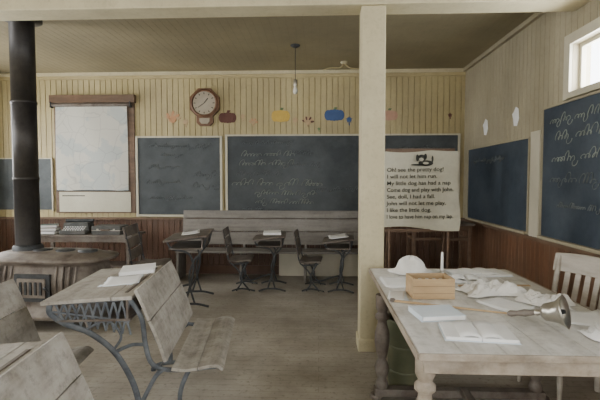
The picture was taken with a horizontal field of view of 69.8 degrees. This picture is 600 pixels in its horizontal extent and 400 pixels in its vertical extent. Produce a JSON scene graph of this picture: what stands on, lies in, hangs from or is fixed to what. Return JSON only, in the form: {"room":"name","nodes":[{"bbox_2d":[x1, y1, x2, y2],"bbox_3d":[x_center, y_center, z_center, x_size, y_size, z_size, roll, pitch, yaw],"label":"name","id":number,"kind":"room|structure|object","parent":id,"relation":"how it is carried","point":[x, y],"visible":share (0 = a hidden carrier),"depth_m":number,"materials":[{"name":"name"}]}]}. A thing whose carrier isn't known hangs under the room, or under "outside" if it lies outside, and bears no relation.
{"room":"classroom","nodes":[
{"label":"classroom","id":0,"kind":"room"},
{"bbox_2d":[0,76,464,266],"bbox_3d":[-1.229,-0.421,6.908,7.860,3.200,0.160,0,3,2],"label":"wall","id":1,"kind":"structure","parent":0,"point":[422,104],"depth_m":6.77,"materials":[{"name":"beige paint"}]},
{"bbox_2d":[0,158,54,210],"bbox_3d":[-4.450,-0.250,6.959,0.940,0.854,0.034,0,3,2],"label":"chalkboard","id":2,"kind":"object","parent":1,"relation":"attached to","point":[46,171],"visible":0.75,"depth_m":6.96,"materials":[{"name":"stone"}]},
{"bbox_2d":[49,94,135,212],"bbox_3d":[-3.288,-0.724,6.850,1.370,1.870,0.103,0,3,2],"label":"map","id":3,"kind":"object","parent":1,"relation":"attached to","point":[95,164],"visible":1,"depth_m":6.85,"materials":[{"name":"white paper"}]},
{"bbox_2d":[164,111,180,124],"bbox_3d":[-2.019,-1.302,6.816,0.265,0.224,0.006,0,3,2],"label":"paper turkey","id":4,"kind":"object","parent":1,"relation":"attached to","point":[172,117],"visible":1,"depth_m":6.81},
{"bbox_2d":[135,136,222,216],"bbox_3d":[-1.923,-0.372,6.830,1.390,1.280,0.059,0,3,2],"label":"chalkboard","id":5,"kind":"object","parent":1,"relation":"attached to","point":[175,174],"visible":1,"depth_m":6.84,"materials":[{"name":"stone"}]},
{"bbox_2d":[190,88,219,125],"bbox_3d":[-1.495,-1.455,6.740,0.462,0.581,0.100,0,3,2],"label":"wall clock","id":6,"kind":"object","parent":1,"relation":"attached to","point":[204,102],"visible":1,"depth_m":6.71,"materials":[{"name":"brown wood"}]},
{"bbox_2d":[219,110,235,122],"bbox_3d":[-1.143,-1.313,6.776,0.280,0.203,0.009,0,3,2],"label":"pumpkin","id":7,"kind":"object","parent":1,"relation":"attached to","point":[227,117],"visible":1,"depth_m":6.77,"materials":[{"name":"red paper"}]},
{"bbox_2d":[0,217,461,220],"bbox_3d":[-1.234,0.300,6.837,7.540,0.035,0.050,0,3,2],"label":"trim","id":8,"kind":"structure","parent":1,"relation":"attached to","point":[64,218],"depth_m":6.89,"materials":[{"name":"brown wood"}]},
{"bbox_2d":[0,68,465,79],"bbox_3d":[-1.234,-1.965,6.734,7.540,0.100,0.045,0,3,2],"label":"trim","id":9,"kind":"structure","parent":1,"relation":"attached to","point":[442,71],"depth_m":6.72,"materials":[{"name":"paint"}]},
{"bbox_2d":[249,118,257,124],"bbox_3d":[-0.732,-1.228,6.764,0.144,0.122,0.006,0,3,2],"label":"paper turkey","id":10,"kind":"object","parent":1,"relation":"attached to","point":[253,121],"visible":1,"depth_m":6.76},
{"bbox_2d":[271,108,289,121],"bbox_3d":[-0.304,-1.334,6.739,0.290,0.227,0.009,0,3,2],"label":"paper pumpkin","id":11,"kind":"object","parent":1,"relation":"attached to","point":[279,115],"visible":1,"depth_m":6.74,"materials":[{"name":"yellow paper"}]},
{"bbox_2d":[302,116,313,126],"bbox_3d":[0.128,-1.231,6.726,0.193,0.163,0.006,0,3,2],"label":"paper turkey","id":12,"kind":"object","parent":1,"relation":"attached to","point":[308,121],"visible":1,"depth_m":6.72},
{"bbox_2d":[173,264,457,273],"bbox_3d":[-1.233,1.111,6.889,7.540,0.140,0.020,0,3,2],"label":"baseboard","id":13,"kind":"structure","parent":1,"relation":"attached to","point":[204,269],"depth_m":6.87,"materials":[{"name":"brown wood"}]},
{"bbox_2d":[324,107,343,120],"bbox_3d":[0.535,-1.341,6.702,0.310,0.215,0.009,0,3,2],"label":"paper pumpkin","id":14,"kind":"object","parent":1,"relation":"attached to","point":[335,115],"visible":1,"depth_m":6.70,"materials":[{"name":"blue paper"}]},
{"bbox_2d":[225,133,460,210],"bbox_3d":[0.644,-0.377,6.718,3.650,1.300,0.059,0,3,2],"label":"chalkboard","id":15,"kind":"object","parent":1,"relation":"attached to","point":[264,172],"visible":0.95,"depth_m":6.75,"materials":[{"name":"stone"}]},
{"bbox_2d":[385,108,397,120],"bbox_3d":[1.374,-1.327,6.665,0.280,0.191,0.009,0,3,2],"label":"pumpkin","id":16,"kind":"object","parent":1,"relation":"attached to","point":[389,115],"visible":0.77,"depth_m":6.66,"materials":[{"name":"orange paper"}]},
{"bbox_2d":[0,12,534,72],"bbox_3d":[-1.437,-1.848,2.071,8.140,0.100,9.980,0,3,2],"label":"ceiling","id":17,"kind":"structure","parent":0,"point":[452,40],"depth_m":5.32,"materials":[{"name":"paint"}]},
{"bbox_2d":[291,44,299,93],"bbox_3d":[-0.060,-1.648,5.437,0.120,0.613,0.120,0,3,2],"label":"pendant lamp","id":18,"kind":"object","parent":17,"relation":"hanging from","point":[295,46],"visible":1,"depth_m":5.43,"materials":[{"name":"metal"}]},
{"bbox_2d":[34,273,599,399],"bbox_3d":[-1.437,1.448,2.224,8.140,0.100,9.980,0,3,2],"label":"floor","id":19,"kind":"structure","parent":0,"point":[292,344],"depth_m":3.64,"materials":[{"name":"wood"}]},
{"bbox_2d":[0,332,93,399],"bbox_3d":[-0.986,1.006,1.371,1.036,0.863,0.920,0,3,-4],"label":"school desk","id":20,"kind":"object","parent":19,"relation":"on","point":[40,370],"visible":1,"depth_m":1.64,"materials":[{"name":"brown wood"}]},
{"bbox_2d":[0,279,93,364],"bbox_3d":[-1.844,0.961,2.348,1.036,0.863,0.920,0,3,-4],"label":"school desk","id":21,"kind":"object","parent":19,"relation":"on","point":[19,326],"visible":0.48,"depth_m":2.68,"materials":[{"name":"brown wood"}]},
{"bbox_2d":[0,243,118,329],"bbox_3d":[-2.608,0.882,4.528,1.331,0.805,0.739,0,3,5],"label":"wood stove","id":22,"kind":"object","parent":19,"relation":"on","point":[39,272],"visible":0.59,"depth_m":4.25,"materials":[{"name":"brown metal"}]},
{"bbox_2d":[5,20,42,245],"bbox_3d":[-2.913,-0.717,4.553,0.380,2.380,0.380,0,3,2],"label":"stovepipe","id":23,"kind":"object","parent":22,"relation":"on","point":[22,50],"visible":0.88,"depth_m":4.47,"materials":[{"name":"metal"}]},
{"bbox_2d":[41,231,144,267],"bbox_3d":[-3.126,0.847,6.389,1.500,0.715,0.500,0,3,2],"label":"table","id":24,"kind":"object","parent":19,"relation":"on","point":[89,237],"visible":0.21,"depth_m":6.15,"materials":[{"name":"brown wood"}]},
{"bbox_2d":[41,230,60,233],"bbox_3d":[-3.679,0.469,6.315,0.260,0.043,0.200,0,3,2],"label":"book","id":25,"kind":"object","parent":24,"relation":"on","point":[57,231],"visible":0.52,"depth_m":6.22,"materials":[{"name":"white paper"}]},
{"bbox_2d":[41,227,60,230],"bbox_3d":[-3.679,0.424,6.313,0.240,0.043,0.200,0,3,-9],"label":"book","id":26,"kind":"object","parent":25,"relation":"on","point":[57,228],"visible":0.54,"depth_m":6.23,"materials":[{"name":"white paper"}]},
{"bbox_2d":[40,224,58,227],"bbox_3d":[-3.679,0.380,6.311,0.220,0.043,0.200,-1,3,-20],"label":"book","id":27,"kind":"object","parent":26,"relation":"on","point":[41,225],"visible":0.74,"depth_m":6.24,"materials":[{"name":"white paper"}]},
{"bbox_2d":[59,219,93,234],"bbox_3d":[-3.278,0.386,6.324,0.400,0.200,0.340,0,3,-3],"label":"typewriter","id":28,"kind":"object","parent":24,"relation":"on","point":[72,226],"visible":0.96,"depth_m":6.28,"materials":[{"name":"metal"}]},
{"bbox_2d":[91,224,128,234],"bbox_3d":[-2.780,0.433,6.284,0.425,0.120,0.324,0,3,2],"label":"book","id":29,"kind":"object","parent":24,"relation":"on","point":[103,229],"visible":0.95,"depth_m":6.17,"materials":[{"name":"paper"}]},
{"bbox_2d":[40,261,234,399],"bbox_3d":[-1.006,0.932,2.972,1.036,0.863,0.920,0,3,-4],"label":"school desk","id":30,"kind":"object","parent":19,"relation":"on","point":[164,302],"visible":1,"depth_m":2.64,"materials":[{"name":"brown wood"}]},
{"bbox_2d":[97,273,143,286],"bbox_3d":[-1.198,0.541,2.903,0.255,0.026,0.283,0,3,-10],"label":"paper sheets","id":31,"kind":"object","parent":30,"relation":"on","point":[122,280],"visible":1,"depth_m":2.88,"materials":[{"name":"white paper"}]},
{"bbox_2d":[119,263,155,276],"bbox_3d":[-1.203,0.518,3.203,0.241,0.043,0.260,-1,3,-16],"label":"notebook","id":32,"kind":"object","parent":30,"relation":"on","point":[147,268],"visible":0.91,"depth_m":3.13,"materials":[{"name":"white paper"}]},
{"bbox_2d":[122,223,213,307],"bbox_3d":[-1.571,0.773,5.241,0.969,0.952,0.707,0,3,-5],"label":"school desk","id":33,"kind":"object","parent":19,"relation":"on","point":[182,244],"visible":0.57,"depth_m":5.11,"materials":[{"name":"brown wood"}]},
{"bbox_2d":[182,230,199,234],"bbox_3d":[-1.331,0.396,5.247,0.214,0.033,0.303,-1,3,-12],"label":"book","id":34,"kind":"object","parent":33,"relation":"on","point":[196,231],"visible":1,"depth_m":5.23,"materials":[{"name":"white paper"}]},
{"bbox_2d":[222,226,286,291],"bbox_3d":[-0.615,0.800,5.938,0.850,0.835,0.560,0,3,0],"label":"school desk","id":35,"kind":"object","parent":19,"relation":"on","point":[261,238],"visible":1,"depth_m":5.75,"materials":[{"name":"brown wood"}]},
{"bbox_2d":[263,230,280,234],"bbox_3d":[-0.383,0.450,5.930,0.240,0.031,0.300,0,3,-3],"label":"notebook","id":36,"kind":"object","parent":35,"relation":"on","point":[266,232],"visible":1,"depth_m":5.82,"materials":[{"name":"white paper"}]},
{"bbox_2d":[175,210,357,282],"bbox_3d":[-0.378,0.686,6.515,2.920,1.025,0.483,0,3,2],"label":"bench","id":37,"kind":"object","parent":19,"relation":"on","point":[311,231],"visible":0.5,"depth_m":6.65,"materials":[{"name":"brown wood"}]},
{"bbox_2d":[279,254,357,275],"bbox_3d":[0.332,0.993,6.750,1.360,0.390,0.090,0,3,2],"label":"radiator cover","id":38,"kind":"object","parent":19,"relation":"on","point":[289,265],"visible":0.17,"depth_m":6.71,"materials":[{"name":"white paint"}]},
{"bbox_2d":[293,229,353,292],"bbox_3d":[0.332,0.820,5.893,0.816,0.801,0.538,0,3,6],"label":"school desk","id":39,"kind":"object","parent":19,"relation":"on","point":[332,244],"visible":1,"depth_m":5.73,"materials":[{"name":"brown wood"}]},
{"bbox_2d":[328,233,348,238],"bbox_3d":[0.517,0.490,5.872,0.267,0.047,0.356,0,3,0],"label":"paper sheets","id":40,"kind":"object","parent":39,"relation":"on","point":[336,236],"visible":1,"depth_m":5.83,"materials":[{"name":"white paper"}]},
{"bbox_2d":[356,5,385,351],"bbox_3d":[0.629,-0.164,3.793,0.235,2.975,0.230,0,3,2],"label":"support post","id":41,"kind":"object","parent":19,"relation":"on","point":[372,50],"visible":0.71,"depth_m":3.69,"materials":[{"name":"paint"}]},
{"bbox_2d":[0,0,590,20],"bbox_3d":[-1.362,-1.766,3.810,7.540,0.225,0.250,0,3,2],"label":"ceiling beam","id":42,"kind":"structure","parent":41,"relation":"on","point":[10,10],"depth_m":3.72,"materials":[{"name":"beige wood"}]},
{"bbox_2d":[387,312,417,385],"bbox_3d":[0.765,1.103,3.134,0.284,0.505,0.284,0,3,2],"label":"waste bin","id":43,"kind":"object","parent":19,"relation":"on","point":[401,360],"visible":0.34,"depth_m":3.03,"materials":[{"name":"green metal"}]},
{"bbox_2d":[384,148,459,268],"bbox_3d":[1.496,0.299,5.480,0.956,1.877,0.511,0,3,5],"label":"chart","id":44,"kind":"object","parent":19,"relation":"on","point":[421,188],"visible":1,"depth_m":5.27,"materials":[{"name":"white paper"}]},
{"bbox_2d":[406,221,474,268],"bbox_3d":[1.922,0.764,6.014,0.860,0.914,0.450,0,3,2],"label":"side table","id":45,"kind":"object","parent":19,"relation":"on","point":[464,225],"visible":0.54,"depth_m":5.81,"materials":[{"name":"brown wood"}]},
{"bbox_2d":[369,268,599,399],"bbox_3d":[1.077,0.994,2.720,1.208,0.761,1.794,0,3,2],"label":"table","id":46,"kind":"object","parent":19,"relation":"on","point":[548,348],"visible":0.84,"depth_m":2.06,"materials":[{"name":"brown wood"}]},
{"bbox_2d":[378,276,405,287],"bbox_3d":[0.698,0.587,3.083,0.224,0.018,0.295,0,3,0],"label":"paper sheets","id":47,"kind":"object","parent":46,"relation":"on","point":[391,282],"visible":0.76,"depth_m":3.08,"materials":[{"name":"white paper"}]},
{"bbox_2d":[387,290,408,300],"bbox_3d":[0.615,0.605,2.727,0.130,0.014,0.210,0,3,8],"label":"paper sheets","id":48,"kind":"object","parent":46,"relation":"on","point":[396,295],"visible":0.91,"depth_m":2.72,"materials":[{"name":"white paper"}]},
{"bbox_2d":[387,255,432,274],"bbox_3d":[0.882,0.509,3.439,0.357,0.133,0.286,0,3,2],"label":"sun hat","id":49,"kind":"object","parent":46,"relation":"on","point":[407,264],"visible":0.94,"depth_m":3.37,"materials":[{"name":"white fabric"}]},
{"bbox_2d":[406,273,454,298],"bbox_3d":[0.830,0.549,2.754,0.260,0.125,0.183,0,3,-1],"label":"wooden box","id":50,"kind":"object","parent":46,"relation":"on","point":[418,285],"visible":1,"depth_m":2.67,"materials":[{"name":"beige wood"}]},
{"bbox_2d":[408,305,465,321],"bbox_3d":[0.742,0.616,2.341,0.240,0.029,0.200,0,3,-6],"label":"notebook","id":51,"kind":"object","parent":46,"relation":"on","point":[424,313],"visible":0.98,"depth_m":2.29,"materials":[{"name":"paper"}]},
{"bbox_2d":[437,252,446,273],"bbox_3d":[1.117,0.495,3.381,0.070,0.175,0.070,0,3,2],"label":"candle","id":52,"kind":"object","parent":46,"relation":"on","point":[441,270],"visible":0.8,"depth_m":3.37,"materials":[{"name":"wax"}]},
{"bbox_2d":[390,298,506,313],"bbox_3d":[0.859,0.612,2.480,0.675,0.024,0.024,1,3,23],"label":"stick","id":53,"kind":"object","parent":46,"relation":"on","point":[391,299],"visible":0.87,"depth_m":2.49,"materials":[{"name":"beige wood"}]},
{"bbox_2d":[449,273,489,283],"bbox_3d":[1.218,0.576,3.160,0.310,0.034,0.190,1,3,11],"label":"crumpled paper","id":54,"kind":"object","parent":46,"relation":"on","point":[459,278],"visible":0.71,"depth_m":3.12,"materials":[{"name":"white paper"}]},
{"bbox_2d":[437,320,521,344],"bbox_3d":[0.850,0.628,2.066,0.330,0.030,0.230,0,3,9],"label":"open book","id":55,"kind":"object","parent":46,"relation":"on","point":[457,330],"visible":1,"depth_m":2.02,"materials":[{"name":"white paper"}]},
{"bbox_2d":[446,267,513,276],"bbox_3d":[1.408,0.570,3.392,0.430,0.024,0.250,0,3,-6],"label":"paper sheets","id":56,"kind":"object","parent":46,"relation":"on","point":[493,272],"visible":0.87,"depth_m":3.37,"materials":[{"name":"white paper"}]},
{"bbox_2d":[455,279,527,297],"bbox_3d":[1.263,0.565,2.817,0.440,0.079,0.260,0,3,-3],"label":"crumpled cloth","id":57,"kind":"object","parent":46,"relation":"on","point":[479,288],"visible":0.98,"depth_m":2.75,"materials":[{"name":"white fabric"}]},
{"bbox_2d":[458,284,530,285],"bbox_3d":[1.351,0.595,2.995,0.500,0.006,0.031,0,3,0],"label":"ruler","id":58,"kind":"object","parent":46,"relation":"on","point":[516,284],"visible":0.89,"depth_m":2.98,"materials":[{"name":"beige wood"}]},
{"bbox_2d":[476,296,535,311],"bbox_3d":[1.211,0.614,2.531,0.224,0.014,0.258,-1,3,-26],"label":"paper sheets","id":59,"kind":"object","parent":46,"relation":"on","point":[500,303],"visible":0.92,"depth_m":2.53,"materials":[{"name":"white paper"}]},
{"bbox_2d":[507,294,570,328],"bbox_3d":[1.231,0.539,2.191,0.162,0.162,0.287,-2,3,-33],"label":"bell","id":60,"kind":"object","parent":46,"relation":"on","point":[558,311],"visible":1,"depth_m":2.12,"materials":[{"name":"metal"}]},
{"bbox_2d":[515,289,575,309],"bbox_3d":[1.473,0.588,2.588,0.320,0.057,0.240,2,3,31],"label":"crumpled cloth","id":61,"kind":"object","parent":46,"relation":"on","point":[532,297],"visible":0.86,"depth_m":2.56,"materials":[{"name":"white fabric"}]},
{"bbox_2d":[570,309,599,325],"bbox_3d":[1.494,0.618,2.290,0.245,0.028,0.263,1,3,20],"label":"paper sheets","id":62,"kind":"object","parent":46,"relation":"on","point":[588,318],"visible":0.57,"depth_m":2.29,"materials":[{"name":"white paper"}]},
{"bbox_2d":[578,322,599,341],"bbox_3d":[1.467,0.619,1.989,0.240,0.050,0.320,-1,3,-15],"label":"crumpled cloth","id":63,"kind":"object","parent":46,"relation":"on","point":[593,332],"visible":1,"depth_m":2.02,"materials":[{"name":"white fabric"}]},
{"bbox_2d":[517,252,599,399],"bbox_3d":[1.899,0.885,3.118,0.514,0.942,0.437,-1,3,-21],"label":"wooden chair","id":64,"kind":"object","parent":19,"relation":"on","point":[579,264],"visible":0.34,"depth_m":3.19,"materials":[{"name":"brown wood"}]},
{"bbox_2d":[323,61,358,69],"bbox_3d":[0.633,-1.930,6.195,0.603,0.119,0.100,0,3,2],"label":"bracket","id":65,"kind":"object","parent":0,"point":[342,62],"depth_m":6.19,"materials":[{"name":"beige metal"}]},
{"bbox_2d":[462,0,599,309],"bbox_3d":[2.405,-0.188,1.900,0.160,3.200,9.540,0,3,2],"label":"wall","id":66,"kind":"structure","parent":0,"point":[525,73],"depth_m":4.74,"materials":[{"name":"beige paint"}]},
{"bbox_2d":[483,119,487,134],"bbox_3d":[2.492,-0.979,5.783,0.004,0.220,0.170,0,3,2],"label":"cutout","id":67,"kind":"object","parent":66,"relation":"attached to","point":[485,125],"visible":1,"depth_m":5.77},
{"bbox_2d":[465,137,530,234],"bbox_3d":[2.451,-0.191,5.475,0.059,1.034,1.880,0,3,2],"label":"chalkboard","id":68,"kind":"object","parent":66,"relation":"attached to","point":[497,192],"visible":0.84,"depth_m":5.23,"materials":[{"name":"blue stone"}]},
{"bbox_2d":[463,12,546,71],"bbox_3d":[2.306,-1.765,1.889,0.045,0.050,9.335,0,3,2],"label":"trim","id":69,"kind":"structure","parent":66,"relation":"attached to","point":[536,15],"depth_m":5.05,"materials":[{"name":"beige paint"}]},
{"bbox_2d":[512,107,518,125],"bbox_3d":[2.454,-0.948,4.894,0.004,0.220,0.170,0,3,2],"label":"cutout","id":70,"kind":"object","parent":66,"relation":"attached to","point":[515,114],"visible":1,"depth_m":4.88},
{"bbox_2d":[460,218,599,257],"bbox_3d":[2.303,0.511,1.992,0.050,0.035,9.330,0,3,2],"label":"trim","id":71,"kind":"structure","parent":66,"relation":"attached to","point":[564,247],"depth_m":4.29,"materials":[{"name":"brown wood"}]},
{"bbox_2d":[528,130,540,237],"bbox_3d":[2.420,-0.163,4.421,0.030,1.085,0.190,0,3,2],"label":"trim","id":72,"kind":"structure","parent":66,"relation":"attached to","point":[535,148],"depth_m":4.41,"materials":[{"name":"white paint"}]},
{"bbox_2d":[537,90,599,254],"bbox_3d":[2.333,-0.192,2.785,0.059,1.284,3.020,0,3,2],"label":"chalkboard","id":73,"kind":"object","parent":66,"relation":"attached to","point":[570,227],"visible":1,"depth_m":3.78,"materials":[{"name":"blue stone"}]},
{"bbox_2d":[474,103,599,214],"bbox_3d":[2.415,-0.378,4.511,0.008,0.898,3.367,0,3,2],"label":"chalk writing","id":74,"kind":"object","parent":73,"relation":"attached to","point":[595,152],"visible":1,"depth_m":3.74,"materials":[{"name":"white"}]},
{"bbox_2d":[563,17,599,100],"bbox_3d":[2.415,-1.157,3.228,0.140,0.569,1.340,0,3,2],"label":"window","id":75,"kind":"structure","parent":66,"relation":"in","point":[593,26],"depth_m":3.77,"materials":[{"name":"white paint"}]}
]}

